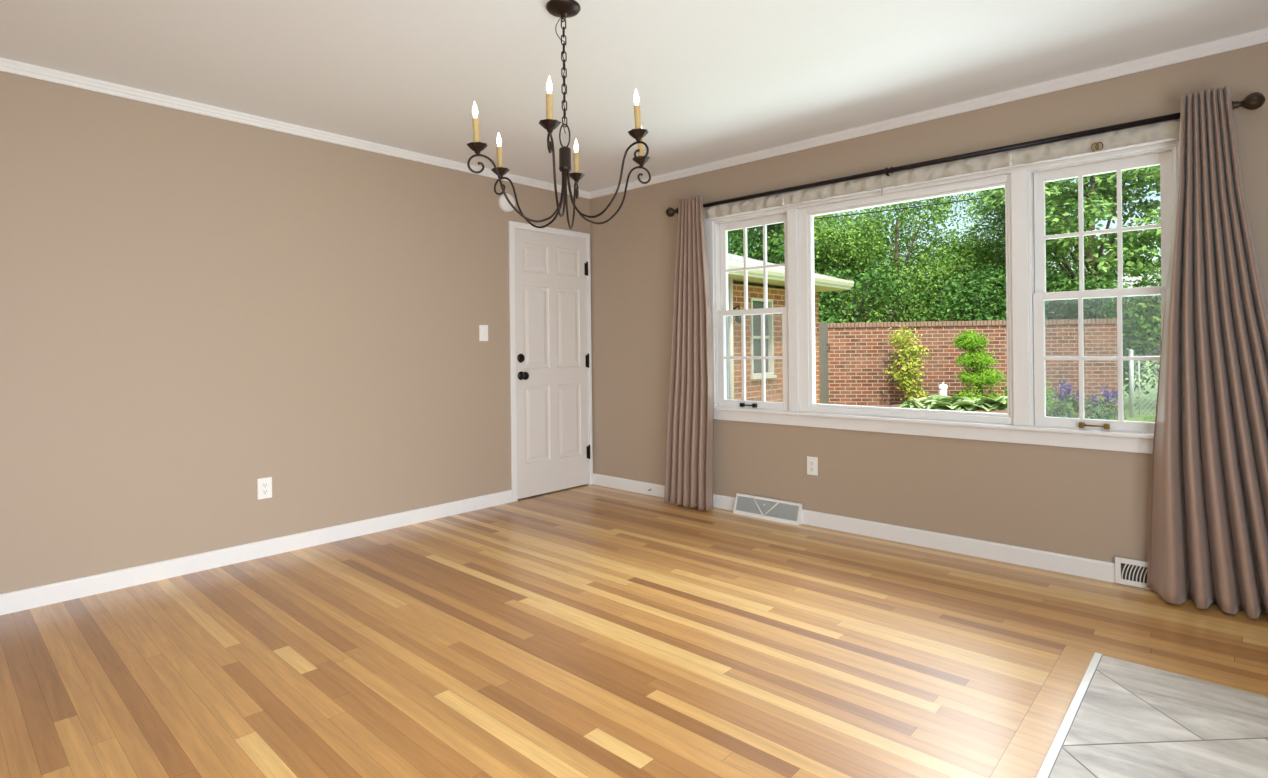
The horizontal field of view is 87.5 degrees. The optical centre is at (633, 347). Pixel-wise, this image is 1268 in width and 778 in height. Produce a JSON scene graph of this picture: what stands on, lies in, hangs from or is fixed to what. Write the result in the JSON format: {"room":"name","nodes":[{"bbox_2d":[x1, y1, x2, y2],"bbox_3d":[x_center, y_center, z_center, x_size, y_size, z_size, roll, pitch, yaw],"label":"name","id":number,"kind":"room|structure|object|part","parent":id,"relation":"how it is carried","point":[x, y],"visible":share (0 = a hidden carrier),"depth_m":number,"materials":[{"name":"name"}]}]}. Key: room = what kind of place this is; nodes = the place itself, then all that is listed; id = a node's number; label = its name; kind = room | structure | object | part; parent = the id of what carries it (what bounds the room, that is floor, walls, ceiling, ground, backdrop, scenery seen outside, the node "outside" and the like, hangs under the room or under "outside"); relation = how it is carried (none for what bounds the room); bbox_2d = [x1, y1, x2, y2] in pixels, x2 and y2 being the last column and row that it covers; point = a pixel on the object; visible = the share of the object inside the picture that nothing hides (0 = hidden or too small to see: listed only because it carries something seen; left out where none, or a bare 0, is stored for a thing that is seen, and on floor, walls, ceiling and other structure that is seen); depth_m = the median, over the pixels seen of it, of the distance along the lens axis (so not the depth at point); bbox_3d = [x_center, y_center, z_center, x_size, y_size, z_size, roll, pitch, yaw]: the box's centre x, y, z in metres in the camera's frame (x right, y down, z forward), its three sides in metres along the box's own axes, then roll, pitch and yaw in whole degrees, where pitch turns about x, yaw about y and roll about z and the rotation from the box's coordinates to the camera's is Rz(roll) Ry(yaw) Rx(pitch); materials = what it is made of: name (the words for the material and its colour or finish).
{"room":"empty dining room","nodes":[
{"label":"empty dining room","id":0,"kind":"room"},
{"bbox_2d":[0,71,592,593],"bbox_3d":[-2.324,-0.056,3.556,0.200,2.640,5.600,-1,0,43],"label":"wall","id":1,"kind":"structure","parent":0,"point":[196,309],"depth_m":3.54,"materials":[{"name":"beige paint"}]},
{"bbox_2d":[0,490,511,614],"bbox_3d":[-2.517,1.122,3.172,0.015,0.089,4.755,-1,0,43],"label":"baseboard","id":2,"kind":"structure","parent":1,"relation":"attached to","point":[20,600],"depth_m":3.52,"materials":[{"name":"white paint"}]},
{"bbox_2d":[257,477,271,499],"bbox_3d":[-2.055,0.783,3.684,0.009,0.116,0.074,-1,0,43],"label":"wall outlet","id":3,"kind":"object","parent":1,"relation":"attached to","point":[264,484],"visible":1,"depth_m":3.68,"materials":[{"name":"white plastic"}]},
{"bbox_2d":[262,482,267,494],"bbox_3d":[-2.053,0.783,3.683,0.004,0.068,0.033,-1,0,43],"label":"receptacle","id":4,"kind":"object","parent":3,"relation":"attached to","point":[264,484],"depth_m":3.68,"materials":[{"name":"white plastic"}]},
{"bbox_2d":[0,57,589,198],"bbox_3d":[-2.256,-1.250,3.481,0.022,0.053,5.600,-1,0,43],"label":"trim","id":5,"kind":"structure","parent":1,"relation":"attached to","point":[6,65],"depth_m":3.59,"materials":[{"name":"white paint"}]},
{"bbox_2d":[479,325,487,340],"bbox_3d":[-1.079,-0.105,4.757,0.012,0.116,0.074,-1,0,43],"label":"light switch","id":6,"kind":"object","parent":1,"relation":"attached to","point":[483,329],"visible":1,"depth_m":4.75,"materials":[{"name":"white plastic"}]},
{"bbox_2d":[498,193,514,211],"bbox_3d":[-0.935,-1.074,4.902,0.042,0.140,0.140,-1,0,43],"label":"smoke detector","id":7,"kind":"object","parent":1,"relation":"attached to","point":[504,205],"visible":0.73,"depth_m":4.88,"materials":[{"name":"white plastic"}]},
{"bbox_2d":[509,221,592,501],"bbox_3d":[-0.683,0.099,5.270,0.136,2.092,0.826,-1,0,43],"label":"trim","id":8,"kind":"structure","parent":1,"relation":"attached to","point":[513,225],"depth_m":4.95,"materials":[{"name":"white paint"}]},
{"bbox_2d":[515,229,589,498],"bbox_3d":[-0.622,0.121,5.230,0.112,2.027,0.747,-1,0,43],"label":"door","id":9,"kind":"structure","parent":1,"relation":"in","point":[551,271],"depth_m":5.22,"materials":[{"name":"white paint"}]},
{"bbox_3d":[-0.828,0.212,4.975,0.072,0.066,0.066,-1,0,43],"label":"knob","id":10,"kind":"part","parent":9,"relation":"part of","materials":[{"name":"black metal"}]},
{"bbox_2d":[0,484,1267,777],"bbox_3d":[-0.357,1.192,1.764,5.100,0.100,5.600,-1,0,43],"label":"floor","id":11,"kind":"structure","parent":0,"point":[587,631],"depth_m":2.45,"materials":[{"name":"brown wood"}]},
{"bbox_2d":[1036,652,1267,777],"bbox_3d":[0.656,1.128,0.199,1.486,0.006,4.666,-1,0,43],"label":"floor tile","id":12,"kind":"structure","parent":11,"relation":"on","point":[1124,719],"depth_m":1.94,"materials":[{"name":"tile"}]},
{"bbox_2d":[0,0,1267,191],"bbox_3d":[-0.386,-1.348,1.764,5.100,0.100,5.600,-1,0,43],"label":"ceiling","id":13,"kind":"structure","parent":0,"point":[713,80],"depth_m":2.96,"materials":[{"name":"paint"}]},
{"bbox_2d":[467,0,650,228],"bbox_3d":[-0.266,-0.884,2.520,0.734,0.830,0.701,-1,0,43],"label":"chandelier","id":14,"kind":"object","parent":13,"relation":"hanging from","point":[563,9],"visible":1,"depth_m":2.50,"materials":[{"name":"brown metal"}]},
{"bbox_3d":[-0.568,-0.850,2.363,0.020,0.062,0.020,-4,1,-27],"label":"candle bulb","id":15,"kind":"part","parent":14,"relation":"part of","materials":[{"name":"white glass"}]},
{"bbox_3d":[-0.552,-0.851,2.704,0.020,0.062,0.020,-4,-2,33],"label":"candle bulb","id":16,"kind":"part","parent":14,"relation":"part of","materials":[{"name":"white glass"}]},
{"bbox_3d":[-0.425,-0.582,2.435,0.365,0.239,0.010,-4,1,-27],"label":"arm","id":17,"kind":"part","parent":14,"relation":"part of","materials":[{"name":"brown metal"}]},
{"bbox_3d":[-0.417,-0.583,2.620,0.365,0.239,0.010,-4,-2,33],"label":"arm","id":18,"kind":"part","parent":14,"relation":"part of","materials":[{"name":"brown metal"}]},
{"bbox_3d":[-0.279,-0.868,2.187,0.020,0.062,0.020,-1,0,3],"label":"candle bulb","id":19,"kind":"part","parent":14,"relation":"part of","materials":[{"name":"white glass"}]},
{"bbox_3d":[-0.270,-0.592,2.331,0.010,0.239,0.365,-1,0,3],"label":"arm","id":20,"kind":"part","parent":14,"relation":"part of","materials":[{"name":"brown metal"}]},
{"bbox_3d":[-0.279,-1.038,2.518,0.037,0.452,0.011,-1,0,-8],"label":"power cord","id":21,"kind":"part","parent":14,"relation":"part of","materials":[{"name":"brown metal"}]},
{"bbox_3d":[-0.253,-0.594,2.710,0.010,0.239,0.365,-1,0,3],"label":"arm","id":22,"kind":"part","parent":14,"relation":"part of","materials":[{"name":"brown metal"}]},
{"bbox_3d":[-0.249,-0.870,2.852,0.020,0.062,0.020,-1,0,3],"label":"candle bulb","id":23,"kind":"part","parent":14,"relation":"part of","materials":[{"name":"white glass"}]},
{"bbox_3d":[-0.098,-0.604,2.416,0.365,0.239,0.010,-4,-2,33],"label":"arm","id":24,"kind":"part","parent":14,"relation":"part of","materials":[{"name":"brown metal"}]},
{"bbox_3d":[-0.089,-0.604,2.609,0.365,0.239,0.010,-4,1,-27],"label":"arm","id":25,"kind":"part","parent":14,"relation":"part of","materials":[{"name":"brown metal"}]},
{"bbox_3d":[0.008,-0.888,2.345,0.020,0.062,0.020,-4,-2,33],"label":"candle bulb","id":26,"kind":"part","parent":14,"relation":"part of","materials":[{"name":"white glass"}]},
{"bbox_2d":[590,42,1267,562],"bbox_3d":[1.569,-0.100,3.878,5.500,2.640,0.140,-1,0,43],"label":"wall","id":27,"kind":"structure","parent":0,"point":[1094,504],"depth_m":3.82,"materials":[{"name":"beige paint"}]},
{"bbox_2d":[705,219,715,405],"bbox_3d":[0.537,-0.276,4.715,0.084,1.385,0.020,-1,0,43],"label":"trim","id":28,"kind":"structure","parent":27,"relation":"attached to","point":[709,224],"depth_m":4.69,"materials":[{"name":"white paint"}]},
{"bbox_2d":[714,210,788,410],"bbox_3d":[0.829,-0.239,4.536,0.587,1.305,0.149,-1,0,43],"label":"window","id":29,"kind":"structure","parent":27,"relation":"in","point":[721,228],"depth_m":4.58,"materials":[{"name":"white paint"}]},
{"bbox_3d":[0.815,0.074,4.517,0.559,0.675,0.034,-1,0,43],"label":"sash","id":30,"kind":"part","parent":29,"relation":"part of","materials":[{"name":"white paint"}]},
{"bbox_3d":[0.833,-0.554,4.544,0.559,0.655,0.032,-1,0,43],"label":"sash","id":31,"kind":"part","parent":29,"relation":"part of","materials":[{"name":"white paint"}]},
{"bbox_2d":[733,493,801,525],"bbox_3d":[0.875,1.064,4.372,0.490,0.128,0.058,-1,0,43],"label":"floor vent","id":32,"kind":"object","parent":27,"relation":"attached to","point":[776,510],"visible":1,"depth_m":4.35,"materials":[{"name":"white metal"}]},
{"bbox_2d":[736,497,798,520],"bbox_3d":[0.880,1.060,4.378,0.466,0.092,0.044,-1,0,43],"label":"grille","id":33,"kind":"object","parent":32,"relation":"attached to","point":[757,507],"depth_m":4.36,"materials":[{"name":"grey metal"}]},
{"bbox_2d":[787,208,799,411],"bbox_3d":[1.071,-0.242,4.315,0.068,1.305,0.148,-1,0,43],"label":"trim","id":34,"kind":"structure","parent":27,"relation":"attached to","point":[792,214],"depth_m":4.25,"materials":[{"name":"white paint"}]},
{"bbox_2d":[807,456,817,475],"bbox_3d":[1.128,0.750,4.191,0.074,0.116,0.009,-1,0,43],"label":"wall outlet","id":35,"kind":"object","parent":27,"relation":"attached to","point":[812,462],"visible":1,"depth_m":4.18,"materials":[{"name":"white plastic"}]},
{"bbox_2d":[810,461,813,471],"bbox_3d":[1.127,0.750,4.189,0.033,0.068,0.004,-1,0,43],"label":"receptacle","id":36,"kind":"object","parent":35,"relation":"attached to","point":[811,462],"depth_m":4.19,"materials":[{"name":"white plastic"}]},
{"bbox_2d":[798,173,1013,424],"bbox_3d":[1.554,-0.247,3.886,1.224,1.305,0.126,-1,0,43],"label":"window","id":37,"kind":"structure","parent":27,"relation":"in","point":[806,215],"depth_m":3.93,"materials":[{"name":"white paint"}]},
{"bbox_2d":[593,473,1263,610],"bbox_3d":[1.530,1.076,3.821,5.100,0.089,0.015,-1,0,43],"label":"baseboard","id":38,"kind":"structure","parent":27,"relation":"attached to","point":[1062,563],"depth_m":3.67,"materials":[{"name":"white paint"}]},
{"bbox_2d":[590,28,1267,198],"bbox_3d":[1.501,-1.293,3.819,5.100,0.053,0.022,-1,0,43],"label":"trim","id":39,"kind":"structure","parent":27,"relation":"attached to","point":[1257,37],"depth_m":3.49,"materials":[{"name":"white paint"}]},
{"bbox_2d":[713,406,1153,453],"bbox_3d":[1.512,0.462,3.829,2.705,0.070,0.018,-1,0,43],"label":"trim","id":40,"kind":"structure","parent":27,"relation":"attached to","point":[1123,444],"depth_m":3.60,"materials":[{"name":"white paint"}]},
{"bbox_2d":[704,119,1179,220],"bbox_3d":[1.452,-0.948,3.801,2.655,0.150,0.067,-1,0,43],"label":"window valance","id":41,"kind":"object","parent":27,"relation":"attached to","point":[1166,131],"visible":0.83,"depth_m":3.50,"materials":[{"name":"beige fabric"}]},
{"bbox_2d":[713,141,1174,221],"bbox_3d":[1.496,-0.938,3.829,2.537,0.082,0.020,-1,0,43],"label":"trim","id":42,"kind":"structure","parent":27,"relation":"attached to","point":[1170,143],"depth_m":3.53,"materials":[{"name":"white paint"}]},
{"bbox_2d":[666,92,1264,216],"bbox_3d":[1.435,-1.002,3.813,3.189,0.078,0.124,-1,0,43],"label":"curtain rod","id":43,"kind":"object","parent":27,"relation":"attached to","point":[1255,100],"visible":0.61,"depth_m":3.38,"materials":[{"name":"metal"}]},
{"bbox_2d":[664,195,713,510],"bbox_3d":[0.391,0.034,4.701,0.400,2.182,0.129,-1,0,43],"label":"curtain","id":44,"kind":"object","parent":43,"relation":"hanging from","point":[690,428],"visible":1,"depth_m":4.64,"materials":[{"name":"beige fabric"}]},
{"bbox_2d":[1147,86,1267,618],"bbox_3d":[2.507,0.009,2.760,0.616,2.189,0.166,-1,0,43],"label":"curtain","id":45,"kind":"object","parent":43,"relation":"hanging from","point":[1208,527],"visible":1,"depth_m":2.79,"materials":[{"name":"beige fabric"}]},
{"bbox_2d":[1011,170,1030,425],"bbox_3d":[2.025,-0.253,3.439,0.075,1.305,0.148,-1,0,43],"label":"trim","id":46,"kind":"structure","parent":27,"relation":"attached to","point":[1019,179],"depth_m":3.38,"materials":[{"name":"white paint"}]},
{"bbox_2d":[1028,146,1175,433],"bbox_3d":[2.267,-0.255,3.216,0.583,1.305,0.149,-1,0,43],"label":"window","id":47,"kind":"structure","parent":27,"relation":"in","point":[1164,157],"depth_m":3.24,"materials":[{"name":"white paint"}]},
{"bbox_3d":[2.253,0.058,3.197,0.555,0.675,0.034,-1,0,43],"label":"sash","id":48,"kind":"part","parent":47,"relation":"part of","materials":[{"name":"white paint"}]},
{"bbox_3d":[2.271,-0.571,3.224,0.555,0.655,0.032,-1,0,43],"label":"sash","id":49,"kind":"part","parent":47,"relation":"part of","materials":[{"name":"white paint"}]},
{"bbox_2d":[1115,557,1151,589],"bbox_3d":[2.361,1.048,3.041,0.244,0.123,0.010,-1,0,43],"label":"air vent","id":50,"kind":"object","parent":27,"relation":"in","point":[1130,572],"visible":0.59,"depth_m":3.08,"materials":[{"name":"white metal"}]},
{"bbox_2d":[1175,140,1178,187],"bbox_3d":[2.468,-0.298,2.942,0.084,1.385,0.020,-1,0,43],"label":"trim","id":51,"kind":"structure","parent":27,"relation":"attached to","point":[1176,141],"depth_m":2.96,"materials":[{"name":"white paint"}]},
{"label":"outside","id":52,"kind":"structure","parent":0,"visible":0},
{"bbox_2d":[1074,355,1159,421],"bbox_3d":[30.137,1.297,38.755,80.000,0.200,89.860,-1,0,43],"label":"ground","id":53,"kind":"structure","parent":52,"point":[1152,405],"depth_m":17.08,"materials":[{"name":"green plant"}]},
{"bbox_2d":[728,213,841,255],"bbox_3d":[4.546,-2.985,27.135,7.382,8.965,7.266,-1,0,-43],"label":"leafy tree","id":54,"kind":"object","parent":53,"relation":"on","point":[738,231],"visible":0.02,"depth_m":25.81,"materials":[{"name":"green plant"}]},
{"bbox_2d":[728,253,853,403],"bbox_3d":[-0.916,-0.282,10.827,6.445,3.661,6.620,-1,0,43],"label":"brick house wing","id":55,"kind":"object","parent":53,"relation":"on","point":[776,275],"visible":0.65,"depth_m":9.75,"materials":[{"name":"brown brick"}]},
{"bbox_2d":[728,214,879,315],"bbox_3d":[4.559,-2.585,21.816,6.706,8.166,6.454,-1,0,18],"label":"leafy tree","id":56,"kind":"object","parent":53,"relation":"on","point":[758,252],"visible":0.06,"depth_m":20.39,"materials":[{"name":"green plant"}]},
{"bbox_2d":[819,322,829,403],"bbox_3d":[3.625,0.477,12.979,0.124,1.960,1.342,-1,0,31],"label":"gate","id":57,"kind":"object","parent":53,"relation":"on","point":[823,327],"visible":0.28,"depth_m":13.26,"materials":[{"name":"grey wood"}]},
{"bbox_2d":[751,206,934,321],"bbox_3d":[6.045,-1.677,20.223,5.009,6.319,4.996,-1,0,7],"label":"leafy tree","id":58,"kind":"object","parent":53,"relation":"on","point":[874,240],"visible":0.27,"depth_m":19.06,"materials":[{"name":"green plant"}]},
{"bbox_2d":[815,254,923,322],"bbox_3d":[5.745,-0.118,17.620,4.365,4.606,3.868,-1,0,-24],"label":"leafy shrub","id":59,"kind":"object","parent":53,"relation":"on","point":[825,318],"visible":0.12,"depth_m":17.08,"materials":[{"name":"green plant"}]},
{"bbox_2d":[814,193,992,322],"bbox_3d":[7.370,-2.061,18.962,5.980,7.058,5.684,-1,0,-19],"label":"leafy tree","id":60,"kind":"object","parent":53,"relation":"on","point":[938,217],"visible":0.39,"depth_m":18.68,"materials":[{"name":"green plant"}]},
{"bbox_2d":[884,325,931,400],"bbox_3d":[5.623,0.505,13.597,0.757,1.942,0.793,-1,0,-31],"label":"shrub","id":61,"kind":"object","parent":53,"relation":"on","point":[913,362],"visible":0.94,"depth_m":13.52,"materials":[{"name":"yellow plant"}]},
{"bbox_2d":[885,404,1007,412],"bbox_3d":[5.942,1.291,12.544,4.050,0.360,1.860,-1,0,43],"label":"planting bed","id":62,"kind":"object","parent":53,"relation":"on","point":[895,405],"visible":0.15,"depth_m":11.85,"materials":[{"name":"brown soil"}]},
{"bbox_2d":[898,395,952,408],"bbox_3d":[5.541,1.112,12.551,1.058,0.403,1.078,-1,0,43],"label":"hosta","id":63,"kind":"object","parent":62,"relation":"on","point":[911,403],"visible":0.41,"depth_m":12.50,"materials":[{"name":"green plant"}]},
{"bbox_2d":[916,396,969,403],"bbox_3d":[5.884,1.113,12.508,1.077,0.402,1.074,-1,0,43],"label":"hosta","id":64,"kind":"object","parent":62,"relation":"on","point":[964,397],"visible":0.13,"depth_m":12.23,"materials":[{"name":"green plant"}]},
{"bbox_2d":[939,382,947,395],"bbox_3d":[5.984,1.028,12.801,0.160,0.725,0.160,-1,0,43],"label":"post","id":65,"kind":"object","parent":62,"relation":"on","point":[943,387],"visible":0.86,"depth_m":12.75,"materials":[{"name":"plastic"}]},
{"bbox_2d":[924,399,977,410],"bbox_3d":[5.681,1.130,12.066,0.872,0.370,0.910,-1,0,-23],"label":"hosta","id":66,"kind":"object","parent":62,"relation":"on","point":[933,404],"visible":0.57,"depth_m":11.90,"materials":[{"name":"green plant"}]},
{"bbox_2d":[939,396,999,410],"bbox_3d":[6.244,1.109,12.263,1.027,0.409,1.050,-1,0,-31],"label":"hosta","id":67,"kind":"object","parent":62,"relation":"on","point":[969,407],"visible":0.4,"depth_m":12.02,"materials":[{"name":"green plant"}]},
{"bbox_2d":[979,396,1007,411],"bbox_3d":[6.581,1.091,12.238,0.996,0.412,0.900,-1,0,-27],"label":"hosta","id":68,"kind":"object","parent":62,"relation":"on","point":[1002,400],"visible":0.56,"depth_m":11.95,"materials":[{"name":"green plant"}]},
{"bbox_2d":[828,319,1123,416],"bbox_3d":[7.010,0.447,14.133,6.152,2.024,0.418,-1,0,7],"label":"wall","id":69,"kind":"structure","parent":53,"relation":"on","point":[859,354],"depth_m":14.02,"materials":[{"name":"red brick"}]},
{"bbox_2d":[893,255,1059,321],"bbox_3d":[8.572,-0.189,16.538,3.993,4.407,3.668,-1,0,11],"label":"leafy shrub","id":70,"kind":"object","parent":53,"relation":"on","point":[984,306],"visible":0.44,"depth_m":16.32,"materials":[{"name":"green plant"}]},
{"bbox_2d":[899,211,1056,321],"bbox_3d":[9.843,-1.302,19.470,4.552,5.669,4.332,-1,0,31],"label":"leafy tree","id":71,"kind":"object","parent":53,"relation":"on","point":[979,252],"visible":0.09,"depth_m":18.96,"materials":[{"name":"green plant"}]},
{"bbox_2d":[950,329,1006,401],"bbox_3d":[6.636,0.547,12.741,1.018,1.841,1.045,-1,0,7],"label":"topiary","id":72,"kind":"object","parent":53,"relation":"on","point":[978,361],"visible":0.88,"depth_m":12.64,"materials":[{"name":"green plant"}]},
{"bbox_2d":[925,178,1106,318],"bbox_3d":[10.933,-2.003,18.822,4.621,6.862,4.445,-1,0,-13],"label":"leafy tree","id":73,"kind":"object","parent":53,"relation":"on","point":[989,191],"visible":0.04,"depth_m":18.76,"materials":[{"name":"green plant"}]},
{"bbox_2d":[999,377,1056,410],"bbox_3d":[7.470,0.826,12.564,0.958,1.258,0.938,-1,0,43],"label":"juniper shrub","id":74,"kind":"object","parent":53,"relation":"on","point":[1052,388],"visible":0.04,"depth_m":12.36,"materials":[{"name":"green plant"}]},
{"bbox_2d":[1046,398,1060,416],"bbox_3d":[7.851,1.176,12.912,0.816,0.769,0.757,-1,0,43],"label":"perennials","id":75,"kind":"object","parent":53,"relation":"on","point":[1047,411],"visible":0.09,"depth_m":12.75,"materials":[{"name":"green plant"}]},
{"bbox_2d":[963,165,1160,337],"bbox_3d":[11.423,-2.619,16.616,5.965,8.070,5.676,-1,0,18],"label":"tree","id":76,"kind":"object","parent":53,"relation":"on","point":[1102,190],"visible":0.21,"depth_m":15.93,"materials":[{"name":"green plant"}]},
{"bbox_2d":[1046,380,1093,417],"bbox_3d":[8.469,1.127,12.920,0.885,1.024,0.798,-1,0,14],"label":"perennials","id":77,"kind":"object","parent":53,"relation":"on","point":[1068,410],"visible":0.82,"depth_m":12.81,"materials":[{"name":"green plant"}]},
{"bbox_2d":[1002,257,1160,405],"bbox_3d":[10.373,-0.211,15.529,3.404,4.043,3.764,-1,0,2],"label":"leafy shrub","id":78,"kind":"object","parent":53,"relation":"on","point":[1058,286],"visible":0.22,"depth_m":14.72,"materials":[{"name":"green plant"}]},
{"bbox_2d":[1084,386,1126,420],"bbox_3d":[8.954,1.124,12.674,0.692,0.806,0.761,-1,0,-5],"label":"perennials","id":79,"kind":"object","parent":53,"relation":"on","point":[1100,412],"visible":0.92,"depth_m":12.57,"materials":[{"name":"green plant"}]},
{"bbox_2d":[1105,179,1160,338],"bbox_3d":[15.490,-3.050,16.490,6.277,8.843,6.155,-1,0,-35],"label":"tree","id":80,"kind":"object","parent":53,"relation":"on","point":[1148,237],"visible":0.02,"depth_m":17.25,"materials":[{"name":"green plant"}]},
{"bbox_2d":[1122,261,1160,400],"bbox_3d":[12.931,-0.182,14.782,3.763,4.295,3.765,-1,0,-26],"label":"leafy shrub","id":81,"kind":"object","parent":53,"relation":"on","point":[1150,281],"visible":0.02,"depth_m":15.10,"materials":[{"name":"green plant"}]},
{"bbox_2d":[1128,349,1159,417],"bbox_3d":[12.232,0.705,13.480,4.286,1.390,0.092,-1,0,0],"label":"fence","id":82,"kind":"object","parent":53,"relation":"on","point":[1131,352],"visible":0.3,"depth_m":13.46,"materials":[{"name":"wood"}]},
{"bbox_3d":[10.135,0.728,13.481,0.092,1.390,0.092,-1,0,0],"label":"post","id":83,"kind":"part","parent":82,"relation":"part of","materials":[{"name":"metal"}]},
{"bbox_2d":[1140,417,1154,421],"bbox_3d":[10.994,1.394,9.982,5.722,0.209,4.487,-1,0,43],"label":"grass","id":84,"kind":"structure","parent":53,"relation":"on","point":[1152,419],"depth_m":12.65,"materials":[{"name":"green plant"}]},
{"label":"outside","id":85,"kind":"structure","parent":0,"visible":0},
{"bbox_2d":[814,185,1066,218],"bbox_3d":[11.695,-4.771,17.599,23.106,3.339,0.032,-1,0,0],"label":"power line","id":86,"kind":"object","parent":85,"point":[1064,185],"visible":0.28,"depth_m":17.59,"materials":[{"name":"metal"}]}
]}

